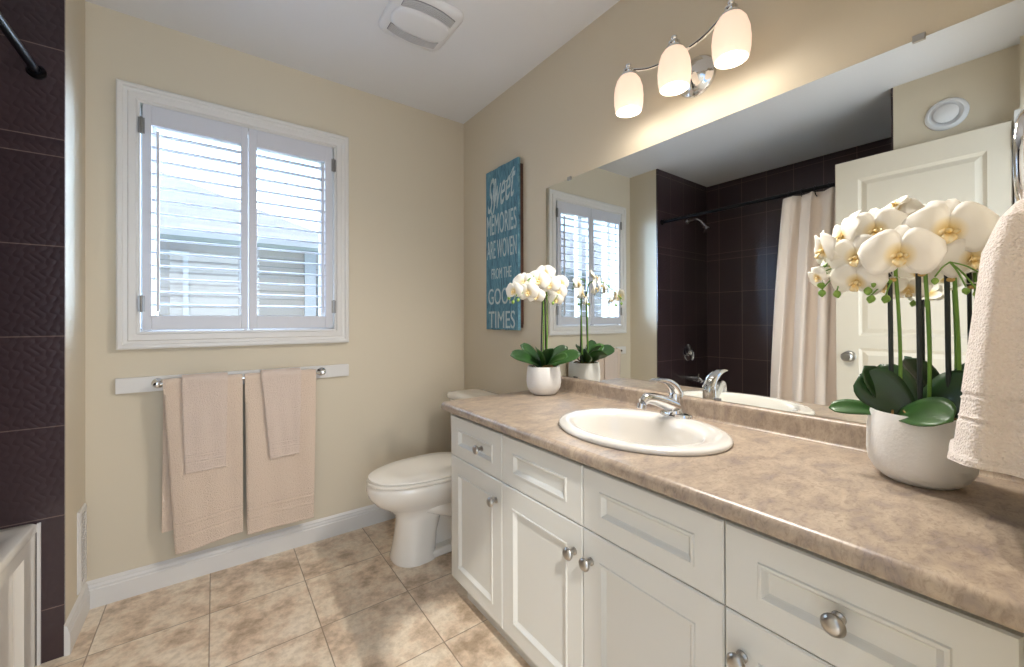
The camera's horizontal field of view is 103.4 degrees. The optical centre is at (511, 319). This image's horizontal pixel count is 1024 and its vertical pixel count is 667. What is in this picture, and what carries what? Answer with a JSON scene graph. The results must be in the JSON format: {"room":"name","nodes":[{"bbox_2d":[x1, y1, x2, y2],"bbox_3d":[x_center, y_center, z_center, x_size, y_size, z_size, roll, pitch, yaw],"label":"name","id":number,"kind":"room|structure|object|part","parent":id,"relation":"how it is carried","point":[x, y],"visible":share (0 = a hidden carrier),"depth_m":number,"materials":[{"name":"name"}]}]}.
{"room":"bathroom","nodes":[
{"label":"bathroom","id":0,"kind":"room"},
{"bbox_2d":[0,0,64,664],"bbox_3d":[-1.998,-0.060,1.239,0.916,2.440,0.283,0,0,-36],"label":"wall","id":1,"kind":"structure","parent":0,"point":[32,111],"depth_m":1.36,"materials":[{"name":"tile"}]},
{"bbox_2d":[0,12,46,79],"bbox_3d":[-1.160,-0.834,0.766,0.048,0.048,1.479,0,0,-36],"label":"shower rod","id":2,"kind":"object","parent":1,"relation":"attached to","point":[35,71],"visible":1,"depth_m":1.25,"materials":[{"name":"black metal"}]},
{"bbox_2d":[37,522,40,665],"bbox_3d":[-1.586,0.922,1.357,0.008,0.475,0.006,0,0,-36],"label":"trim","id":3,"kind":"structure","parent":1,"relation":"attached to","point":[38,524],"depth_m":1.35,"materials":[{"name":"white paint"}]},
{"bbox_2d":[65,0,84,621],"bbox_3d":[-1.738,-0.060,1.437,0.264,2.440,0.271,0,0,-36],"label":"wall","id":4,"kind":"structure","parent":0,"point":[74,9],"depth_m":1.49,"materials":[{"name":"beige paint"}]},
{"bbox_2d":[64,582,89,656],"bbox_3d":[-1.617,1.106,1.510,0.015,0.108,0.287,0,0,-36],"label":"baseboard","id":5,"kind":"structure","parent":4,"relation":"attached to","point":[73,625],"depth_m":1.47,"materials":[{"name":"white paint"}]},
{"bbox_2d":[77,503,86,594],"bbox_3d":[-1.663,0.884,1.567,0.011,0.308,0.106,0,0,-36],"label":"air vent","id":6,"kind":"object","parent":4,"relation":"in","point":[82,513],"visible":1,"depth_m":1.54,"materials":[{"name":"white paint"}]},
{"bbox_2d":[85,1,463,581],"bbox_3d":[-1.050,-0.060,2.205,1.956,2.440,0.150,0,0,-36],"label":"wall","id":7,"kind":"structure","parent":0,"point":[404,351],"depth_m":2.14,"materials":[{"name":"beige paint"}]},
{"bbox_2d":[115,364,348,393],"bbox_3d":[-1.245,0.277,1.915,0.919,0.064,0.082,0,0,-36],"label":"towel bar","id":8,"kind":"object","parent":7,"relation":"attached to","point":[149,383],"visible":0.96,"depth_m":1.74,"materials":[{"name":"white paint"}]},
{"bbox_3d":[-1.503,0.274,1.714,0.042,0.042,0.063,0,0,-36],"label":"post","id":9,"kind":"part","parent":8,"relation":"part of","materials":[{"name":"silver metal"}]},
{"bbox_2d":[162,374,242,554],"bbox_3d":[-1.362,0.629,1.789,0.287,0.750,0.053,0,0,-36],"label":"bath towel","id":10,"kind":"object","parent":8,"relation":"hanging from","point":[201,508],"visible":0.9,"depth_m":1.76,"materials":[{"name":"beige fabric"}]},
{"bbox_2d":[181,372,227,473],"bbox_3d":[-1.359,0.452,1.794,0.162,0.421,0.071,0,0,-36],"label":"hand towel","id":11,"kind":"object","parent":10,"relation":"on","point":[204,396],"visible":1,"depth_m":1.77,"materials":[{"name":"beige fabric"}]},
{"bbox_3d":[-1.232,0.274,1.891,0.647,0.015,0.015,0,0,-36],"label":"rail","id":12,"kind":"part","parent":8,"relation":"part of","materials":[{"name":"silver metal"}]},
{"bbox_2d":[244,369,315,534],"bbox_3d":[-1.119,0.625,1.968,0.301,0.743,0.052,0,0,-36],"label":"bath towel","id":13,"kind":"object","parent":8,"relation":"hanging from","point":[280,490],"visible":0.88,"depth_m":1.94,"materials":[{"name":"beige fabric"}]},
{"bbox_2d":[260,368,300,458],"bbox_3d":[-1.123,0.452,1.968,0.168,0.420,0.071,0,0,-36],"label":"hand towel","id":14,"kind":"object","parent":13,"relation":"on","point":[281,388],"visible":1,"depth_m":1.95,"materials":[{"name":"beige fabric"}]},
{"bbox_3d":[-0.982,0.274,2.097,0.042,0.042,0.063,0,0,-36],"label":"post","id":15,"kind":"part","parent":8,"relation":"part of","materials":[{"name":"silver metal"}]},
{"bbox_2d":[116,79,348,349],"bbox_3d":[-1.306,-0.430,1.998,0.914,1.113,0.184,0,0,-36],"label":"window","id":16,"kind":"structure","parent":7,"relation":"in","point":[131,97],"depth_m":1.81,"materials":[{"name":"white paint"}]},
{"bbox_2d":[138,104,247,329],"bbox_3d":[-1.415,-0.431,1.815,0.386,0.956,0.067,0,0,-36],"label":"window shutter","id":17,"kind":"object","parent":16,"relation":"attached to","point":[153,116],"visible":1,"depth_m":1.79,"materials":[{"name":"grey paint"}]},
{"bbox_3d":[-1.500,-0.413,1.716,0.010,0.765,0.010,0,0,-36],"label":"tilt rod","id":18,"kind":"part","parent":17,"relation":"part of","materials":[{"name":"grey paint"}]},
{"bbox_3d":[-1.322,-0.429,2.019,0.769,0.980,0.130,0,0,-36],"label":"frame","id":19,"kind":"part","parent":16,"relation":"part of","materials":[{"name":"white paint"}]},
{"bbox_2d":[248,128,335,328],"bbox_3d":[-1.100,-0.431,2.047,0.389,0.956,0.067,0,0,-36],"label":"window shutter","id":20,"kind":"object","parent":16,"relation":"attached to","point":[260,140],"visible":1,"depth_m":2.03,"materials":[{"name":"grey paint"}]},
{"bbox_3d":[-0.981,-0.414,2.099,0.010,0.765,0.010,0,0,-36],"label":"tilt rod","id":21,"kind":"part","parent":20,"relation":"part of","materials":[{"name":"grey paint"}]},
{"bbox_2d":[86,504,395,608],"bbox_3d":[-1.005,1.106,2.129,1.736,0.108,0.015,0,0,-36],"label":"baseboard","id":22,"kind":"structure","parent":7,"relation":"attached to","point":[109,589],"depth_m":1.88,"materials":[{"name":"white paint"}]},
{"bbox_2d":[35,518,530,666],"bbox_3d":[-0.272,1.176,0.169,3.120,0.050,4.360,0,0,-36],"label":"floor","id":23,"kind":"structure","parent":0,"point":[341,600],"depth_m":1.56,"materials":[{"name":"tile"}]},
{"bbox_2d":[0,524,36,666],"bbox_3d":[-1.455,0.916,0.539,0.753,0.480,1.474,0,0,-36],"label":"bathtub","id":24,"kind":"object","parent":23,"relation":"on","point":[17,544],"visible":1,"depth_m":1.25,"materials":[{"name":"white ceramic"}]},
{"bbox_2d":[366,389,497,567],"bbox_3d":[-0.370,0.789,2.086,0.740,0.738,0.496,0,0,-36],"label":"toilet","id":25,"kind":"object","parent":23,"relation":"on","point":[417,490],"visible":0.58,"depth_m":1.92,"materials":[{"name":"white ceramic"}]},
{"bbox_3d":[-0.451,0.763,2.027,0.535,0.016,0.360,0,0,-36],"label":"seat","id":26,"kind":"part","parent":25,"relation":"part of","materials":[{"name":"white plastic"}]},
{"bbox_3d":[-0.445,0.965,2.030,0.552,0.386,0.360,0,0,-36],"label":"bowl","id":27,"kind":"part","parent":25,"relation":"part of","materials":[{"name":"white ceramic"}]},
{"bbox_3d":[-0.453,0.744,2.026,0.519,0.019,0.350,0,0,-36],"label":"seat lid","id":28,"kind":"part","parent":25,"relation":"part of","materials":[{"name":"white plastic"}]},
{"bbox_3d":[-0.162,0.438,2.241,0.222,0.038,0.496,0,0,-36],"label":"tank lid","id":29,"kind":"part","parent":25,"relation":"part of","materials":[{"name":"white ceramic"}]},
{"bbox_2d":[451,414,519,653],"bbox_3d":[0.067,0.761,1.642,0.582,0.788,0.360,0,0,-36],"label":"vanity cabinet","id":30,"kind":"object","parent":23,"relation":"on","point":[476,448],"visible":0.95,"depth_m":1.48,"materials":[{"name":"white wood"}]},
{"bbox_3d":[-0.133,0.788,1.494,0.021,0.489,0.358,0,0,-36],"label":"cabinet door","id":31,"kind":"part","parent":30,"relation":"part of","materials":[{"name":"white wood"}]},
{"bbox_3d":[-0.123,0.463,1.438,0.034,0.033,0.033,0,0,-36],"label":"knob","id":32,"kind":"part","parent":30,"relation":"part of","materials":[{"name":"silver metal"}]},
{"bbox_3d":[-0.134,0.463,1.495,0.021,0.158,0.358,0,0,-36],"label":"drawer","id":33,"kind":"part","parent":30,"relation":"part of","materials":[{"name":"white wood"}]},
{"bbox_3d":[-0.068,0.614,1.363,0.034,0.033,0.033,0,0,-36],"label":"knob","id":34,"kind":"part","parent":30,"relation":"part of","materials":[{"name":"silver metal"}]},
{"bbox_2d":[503,434,727,666],"bbox_3d":[0.390,0.758,1.204,0.582,0.788,0.728,0,0,-36],"label":"vanity cabinet","id":35,"kind":"object","parent":23,"relation":"on","point":[601,569],"visible":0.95,"depth_m":1.00,"materials":[{"name":"white wood"}]},
{"bbox_3d":[0.082,0.787,1.202,0.021,0.489,0.363,0,0,-36],"label":"cabinet door","id":36,"kind":"part","parent":35,"relation":"part of","materials":[{"name":"white wood"}]},
{"bbox_3d":[0.081,0.461,1.204,0.021,0.158,0.363,0,0,-36],"label":"false drawer","id":37,"kind":"part","parent":35,"relation":"part of","materials":[{"name":"white wood"}]},
{"bbox_3d":[0.152,0.616,1.065,0.034,0.033,0.033,0,0,-36],"label":"knob","id":38,"kind":"part","parent":35,"relation":"part of","materials":[{"name":"silver metal"}]},
{"bbox_3d":[0.187,0.615,1.018,0.034,0.033,0.033,0,0,-36],"label":"knob","id":39,"kind":"part","parent":35,"relation":"part of","materials":[{"name":"silver metal"}]},
{"bbox_3d":[0.298,0.785,0.909,0.021,0.489,0.361,0,0,-36],"label":"cabinet door","id":40,"kind":"part","parent":35,"relation":"part of","materials":[{"name":"white wood"}]},
{"bbox_3d":[0.296,0.460,0.910,0.021,0.158,0.361,0,0,-36],"label":"false drawer","id":41,"kind":"part","parent":35,"relation":"part of","materials":[{"name":"white wood"}]},
{"bbox_2d":[441,376,1023,632],"bbox_3d":[0.400,0.314,1.192,0.582,0.097,1.522,0,0,-36],"label":"countertop","id":42,"kind":"structure","parent":35,"relation":"on","point":[811,483],"depth_m":0.77,"materials":[{"name":"stone"}]},
{"bbox_2d":[506,265,580,395],"bbox_3d":[0.117,0.048,1.752,0.338,0.569,0.228,0,0,-36],"label":"potted orchid","id":43,"kind":"object","parent":42,"relation":"on","point":[544,374],"visible":1,"depth_m":1.75,"materials":[{"name":"white plant"}]},
{"bbox_3d":[0.009,-0.121,1.643,0.086,0.065,0.017,0,6,35],"label":"flower","id":44,"kind":"part","parent":43,"relation":"part of","materials":[{"name":"white plant"}]},
{"bbox_3d":[0.051,-0.161,1.722,0.101,0.076,0.020,0,-1,10],"label":"flower","id":45,"kind":"part","parent":43,"relation":"part of","materials":[{"name":"white plant"}]},
{"bbox_3d":[0.065,-0.119,1.666,0.096,0.072,0.020,-8,13,12],"label":"flower","id":46,"kind":"part","parent":43,"relation":"part of","materials":[{"name":"white plant"}]},
{"bbox_3d":[0.078,0.017,1.714,0.011,0.412,0.210,0,0,37],"label":"stem","id":47,"kind":"part","parent":43,"relation":"part of","materials":[{"name":"green plant"}]},
{"bbox_3d":[0.100,-0.103,1.686,0.081,0.061,0.016,0,20,3],"label":"flower","id":48,"kind":"part","parent":43,"relation":"part of","materials":[{"name":"white plant"}]},
{"bbox_3d":[0.113,-0.172,1.740,0.111,0.084,0.022,5,0,4],"label":"flower","id":49,"kind":"part","parent":43,"relation":"part of","materials":[{"name":"white plant"}]},
{"bbox_3d":[0.142,0.271,1.808,0.154,0.124,0.154,0,0,-36],"label":"pot","id":50,"kind":"part","parent":43,"relation":"part of","materials":[{"name":"white ceramic"}]},
{"bbox_3d":[0.144,-0.207,1.767,0.096,0.072,0.020,-5,-23,7],"label":"flower","id":51,"kind":"part","parent":43,"relation":"part of","materials":[{"name":"white plant"}]},
{"bbox_3d":[0.178,0.013,1.829,0.103,0.419,0.015,0,0,-30],"label":"stem","id":52,"kind":"part","parent":43,"relation":"part of","materials":[{"name":"green plant"}]},
{"bbox_3d":[0.160,-0.157,1.757,0.106,0.080,0.022,-5,5,1],"label":"flower","id":53,"kind":"part","parent":43,"relation":"part of","materials":[{"name":"white plant"}]},
{"bbox_3d":[0.195,-0.090,1.793,0.071,0.053,0.014,0,20,2],"label":"flower","id":54,"kind":"part","parent":43,"relation":"part of","materials":[{"name":"white plant"}]},
{"bbox_3d":[0.206,-0.129,1.813,0.091,0.069,0.018,0,9,-9],"label":"flower","id":55,"kind":"part","parent":43,"relation":"part of","materials":[{"name":"white plant"}]},
{"bbox_3d":[0.219,-0.169,1.828,0.086,0.065,0.017,-11,-3,-20],"label":"flower","id":56,"kind":"part","parent":43,"relation":"part of","materials":[{"name":"white plant"}]},
{"bbox_2d":[559,408,733,456],"bbox_3d":[0.377,0.408,1.210,0.428,0.186,0.518,0,0,-36],"label":"sink basin","id":57,"kind":"object","parent":42,"relation":"in","point":[630,430],"visible":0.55,"depth_m":1.25,"materials":[{"name":"white ceramic"}]},
{"bbox_2d":[637,377,692,418],"bbox_3d":[0.480,0.249,1.277,0.191,0.132,0.110,0,0,-36],"label":"faucet","id":58,"kind":"object","parent":42,"relation":"on","point":[673,405],"visible":1,"depth_m":1.28,"materials":[{"name":"silver metal"}]},
{"bbox_3d":[0.470,0.268,1.278,0.159,0.077,0.048,0,0,-31],"label":"spout","id":59,"kind":"part","parent":58,"relation":"part of","materials":[{"name":"silver metal"}]},
{"bbox_3d":[0.494,0.220,1.288,0.138,0.074,0.044,0,0,-36],"label":"lever handle","id":60,"kind":"part","parent":58,"relation":"part of","materials":[{"name":"silver metal"}]},
{"bbox_3d":[0.533,0.308,1.315,0.060,0.014,0.110,0,0,-36],"label":"plate","id":61,"kind":"part","parent":58,"relation":"part of","materials":[{"name":"silver metal"}]},
{"bbox_2d":[808,195,999,489],"bbox_3d":[0.809,0.033,0.844,0.204,0.588,0.278,0,0,-22],"label":"potted orchid","id":62,"kind":"object","parent":42,"relation":"on","point":[910,427],"visible":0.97,"depth_m":0.80,"materials":[{"name":"white plant"}]},
{"bbox_3d":[0.692,-0.099,0.918,0.011,0.042,0.056,-24,-27,-7],"label":"flower","id":63,"kind":"part","parent":62,"relation":"part of","materials":[{"name":"white plant"}]},
{"bbox_3d":[0.739,-0.136,0.923,0.016,0.061,0.081,-1,-15,-9],"label":"flower","id":64,"kind":"part","parent":62,"relation":"part of","materials":[{"name":"white plant"}]},
{"bbox_3d":[0.702,-0.163,0.911,0.019,0.072,0.096,-13,-4,15],"label":"flower","id":65,"kind":"part","parent":62,"relation":"part of","materials":[{"name":"white plant"}]},
{"bbox_3d":[0.735,-0.190,0.897,0.018,0.069,0.091,8,-20,5],"label":"flower","id":66,"kind":"part","parent":62,"relation":"part of","materials":[{"name":"white plant"}]},
{"bbox_3d":[0.734,-0.141,0.862,0.022,0.084,0.111,-8,-4,-29],"label":"flower","id":67,"kind":"part","parent":62,"relation":"part of","materials":[{"name":"white plant"}]},
{"bbox_3d":[0.749,-0.216,0.897,0.012,0.061,0.046,29,36,11],"label":"flower","id":68,"kind":"part","parent":62,"relation":"part of","materials":[{"name":"white plant"}]},
{"bbox_3d":[0.739,-0.090,0.866,0.020,0.076,0.101,-35,27,-27],"label":"flower","id":69,"kind":"part","parent":62,"relation":"part of","materials":[{"name":"white plant"}]},
{"bbox_3d":[0.768,0.035,0.899,0.028,0.386,0.144,0,0,-40],"label":"stem","id":70,"kind":"part","parent":62,"relation":"part of","materials":[{"name":"green plant"}]},
{"bbox_3d":[0.766,-0.194,0.853,0.022,0.084,0.111,-1,-5,-42],"label":"flower","id":71,"kind":"part","parent":62,"relation":"part of","materials":[{"name":"white plant"}]},
{"bbox_3d":[0.799,-0.078,0.867,0.071,0.014,0.053,18,-33,39],"label":"flower","id":72,"kind":"part","parent":62,"relation":"part of","materials":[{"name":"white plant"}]},
{"bbox_3d":[0.812,-0.239,0.861,0.013,0.063,0.047,44,15,5],"label":"flower","id":73,"kind":"part","parent":62,"relation":"part of","materials":[{"name":"white plant"}]},
{"bbox_3d":[0.764,-0.136,0.796,0.130,0.098,0.026,5,7,43],"label":"flower","id":74,"kind":"part","parent":62,"relation":"part of","materials":[{"name":"white plant"}]},
{"bbox_3d":[0.822,-0.232,0.866,0.020,0.072,0.096,41,2,-11],"label":"flower","id":75,"kind":"part","parent":62,"relation":"part of","materials":[{"name":"white plant"}]},
{"bbox_3d":[0.842,-0.070,0.860,0.076,0.057,0.015,0,34,35],"label":"flower","id":76,"kind":"part","parent":62,"relation":"part of","materials":[{"name":"white plant"}]},
{"bbox_3d":[0.842,-0.107,0.832,0.081,0.061,0.016,29,31,33],"label":"flower","id":77,"kind":"part","parent":62,"relation":"part of","materials":[{"name":"white plant"}]},
{"bbox_3d":[0.829,0.258,0.824,0.164,0.138,0.164,0,0,-36],"label":"pot","id":78,"kind":"part","parent":62,"relation":"part of","materials":[{"name":"white ceramic"}]},
{"bbox_3d":[0.789,0.027,0.854,0.033,0.402,0.134,0,0,-43],"label":"stem","id":79,"kind":"part","parent":62,"relation":"part of","materials":[{"name":"green plant"}]},
{"bbox_3d":[0.838,-0.203,0.821,0.024,0.088,0.116,33,-30,-35],"label":"flower","id":80,"kind":"part","parent":62,"relation":"part of","materials":[{"name":"white plant"}]},
{"bbox_3d":[0.836,-0.179,0.775,0.137,0.103,0.028,7,7,38],"label":"flower","id":81,"kind":"part","parent":62,"relation":"part of","materials":[{"name":"white plant"}]},
{"bbox_3d":[0.880,0.030,0.772,0.068,0.394,0.021,0,0,33],"label":"stem","id":82,"kind":"part","parent":62,"relation":"part of","materials":[{"name":"green plant"}]},
{"bbox_3d":[0.865,-0.124,0.763,0.106,0.080,0.022,-14,12,31],"label":"flower","id":83,"kind":"part","parent":62,"relation":"part of","materials":[{"name":"white plant"}]},
{"bbox_2d":[725,520,1023,666],"bbox_3d":[0.721,0.756,0.754,0.582,0.788,0.390,0,0,-36],"label":"vanity cabinet","id":84,"kind":"object","parent":23,"relation":"on","point":[788,605],"visible":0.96,"depth_m":0.62,"materials":[{"name":"white wood"}]},
{"bbox_3d":[0.404,0.611,0.723,0.034,0.033,0.033,0,0,-36],"label":"knob","id":85,"kind":"part","parent":84,"relation":"part of","materials":[{"name":"silver metal"}]},
{"bbox_3d":[0.509,0.783,0.622,0.021,0.489,0.348,0,0,-36],"label":"cabinet door","id":86,"kind":"part","parent":84,"relation":"part of","materials":[{"name":"white wood"}]},
{"bbox_3d":[0.487,0.458,0.610,0.034,0.033,0.033,0,0,-36],"label":"knob","id":87,"kind":"part","parent":84,"relation":"part of","materials":[{"name":"silver metal"}]},
{"bbox_2d":[85,0,619,123],"bbox_3d":[-0.784,-1.315,0.862,3.120,0.060,2.660,0,0,-36],"label":"ceiling","id":88,"kind":"structure","parent":0,"point":[497,43],"depth_m":1.85,"materials":[{"name":"white paint"}]},
{"bbox_2d":[379,0,463,51],"bbox_3d":[-0.392,-1.267,1.735,0.288,0.033,0.298,0,0,-36],"label":"exhaust fan","id":89,"kind":"object","parent":88,"relation":"attached to","point":[425,24],"visible":1,"depth_m":1.71,"materials":[{"name":"white plastic"}]},
{"bbox_2d":[387,22,437,48],"bbox_3d":[-0.446,-1.258,1.810,0.220,0.006,0.067,0,0,-36],"label":"grille","id":90,"kind":"object","parent":89,"relation":"attached to","point":[393,29],"depth_m":1.80,"materials":[{"name":"grey plastic"}]},
{"bbox_3d":[-0.392,-1.257,1.735,0.250,0.013,0.148,0,0,-36],"label":"panel","id":91,"kind":"part","parent":89,"relation":"part of","materials":[{"name":"white plastic"}]},
{"bbox_2d":[401,0,454,27],"bbox_3d":[-0.337,-1.262,1.661,0.220,0.002,0.067,0,0,-36],"label":"grille","id":92,"kind":"object","parent":89,"relation":"attached to","point":[431,12],"depth_m":1.66,"materials":[{"name":"grey plastic"}]},
{"bbox_2d":[464,0,1014,423],"bbox_3d":[0.475,-0.067,1.683,0.120,2.440,2.500,0,0,-36],"label":"wall","id":93,"kind":"structure","parent":0,"point":[561,121],"depth_m":1.66,"materials":[{"name":"beige paint"}]},
{"bbox_2d":[486,157,523,329],"bbox_3d":[-0.047,-0.396,2.255,0.039,0.912,0.309,0,0,-36],"label":"wall sign","id":94,"kind":"object","parent":93,"relation":"attached to","point":[504,184],"visible":0.98,"depth_m":2.22,"materials":[{"name":"blue wood"}]},
{"bbox_3d":[0.046,-0.398,2.145,0.020,0.850,0.021,0,0,-36],"label":"rail","id":95,"kind":"part","parent":94,"relation":"part of","materials":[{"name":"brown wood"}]},
{"bbox_2d":[614,0,751,117],"bbox_3d":[0.553,-0.823,1.319,0.186,0.174,0.455,0,0,-36],"label":"vanity light","id":96,"kind":"object","parent":93,"relation":"attached to","point":[678,74],"visible":1,"depth_m":1.26,"materials":[{"name":"white glass"}]},
{"bbox_3d":[0.414,-0.799,1.437,0.101,0.126,0.101,0,0,-36],"label":"lamp shade","id":97,"kind":"part","parent":96,"relation":"part of","materials":[{"name":"white glass"}]},
{"bbox_3d":[0.519,-0.800,1.294,0.101,0.126,0.101,0,0,-36],"label":"lamp shade","id":98,"kind":"part","parent":96,"relation":"part of","materials":[{"name":"white glass"}]},
{"bbox_3d":[0.559,-0.853,1.324,0.113,0.072,0.358,0,0,-36],"label":"arm","id":99,"kind":"part","parent":96,"relation":"part of","materials":[{"name":"silver metal"}]},
{"bbox_3d":[0.624,-0.800,1.151,0.101,0.126,0.101,0,0,-36],"label":"lamp shade","id":100,"kind":"part","parent":96,"relation":"part of","materials":[{"name":"white glass"}]},
{"bbox_2d":[546,0,1023,423],"bbox_3d":[0.621,-0.196,1.375,0.010,0.920,1.522,0,0,-36],"label":"wall mirror","id":101,"kind":"object","parent":93,"relation":"attached to","point":[687,258],"visible":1,"depth_m":1.17,"materials":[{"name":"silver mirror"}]},
{"bbox_2d":[558,376,1023,484],"bbox_3d":[0.622,0.307,1.355,0.032,0.085,1.522,0,0,-36],"label":"backsplash","id":102,"kind":"structure","parent":93,"relation":"attached to","point":[850,435],"depth_m":1.20,"materials":[{"name":"stone"}]},
{"bbox_3d":[0.379,-0.071,0.249,1.736,2.440,0.265,0,0,-36],"label":"wall","id":103,"kind":"structure","parent":0,"visible":0},
{"bbox_2d":[1012,109,1023,200],"bbox_3d":[0.844,-0.254,0.618,0.161,0.196,0.072,0,0,-26],"label":"towel ring","id":104,"kind":"object","parent":103,"relation":"attached to","point":[1018,130],"visible":0.89,"depth_m":0.61,"materials":[{"name":"silver metal"}]},
{"bbox_2d":[947,199,1023,478],"bbox_3d":[0.776,0.020,0.624,0.266,0.402,0.148,0,0,-36],"label":"hanging towel","id":105,"kind":"object","parent":104,"relation":"hanging from","point":[989,431],"visible":1,"depth_m":0.57,"materials":[{"name":"beige fabric"}]},
{"label":"outside","id":106,"kind":"structure","parent":0,"visible":0},
{"bbox_3d":[-10.304,4.269,11.169,34.000,0.100,24.400,0,0,-36],"label":"ground","id":107,"kind":"structure","parent":106,"visible":0},
{"bbox_2d":[159,171,318,315],"bbox_3d":[-8.240,0.632,6.227,9.470,7.130,7.840,0,0,-36],"label":"neighbor house","id":108,"kind":"structure","parent":107,"relation":"on","point":[170,234],"depth_m":5.27,"materials":[{"name":"white"}]},
{"bbox_3d":[-4.278,-0.196,4.691,0.730,1.150,0.010,0,0,-36],"label":"pane","id":109,"kind":"part","parent":108,"relation":"part of","materials":[{"name":"white glass"}]},
{"bbox_3d":[-2.844,1.627,5.705,0.140,5.100,0.070,0,0,-36],"label":"corner trim","id":110,"kind":"part","parent":108,"relation":"part of","materials":[{"name":"grey"}]}
]}

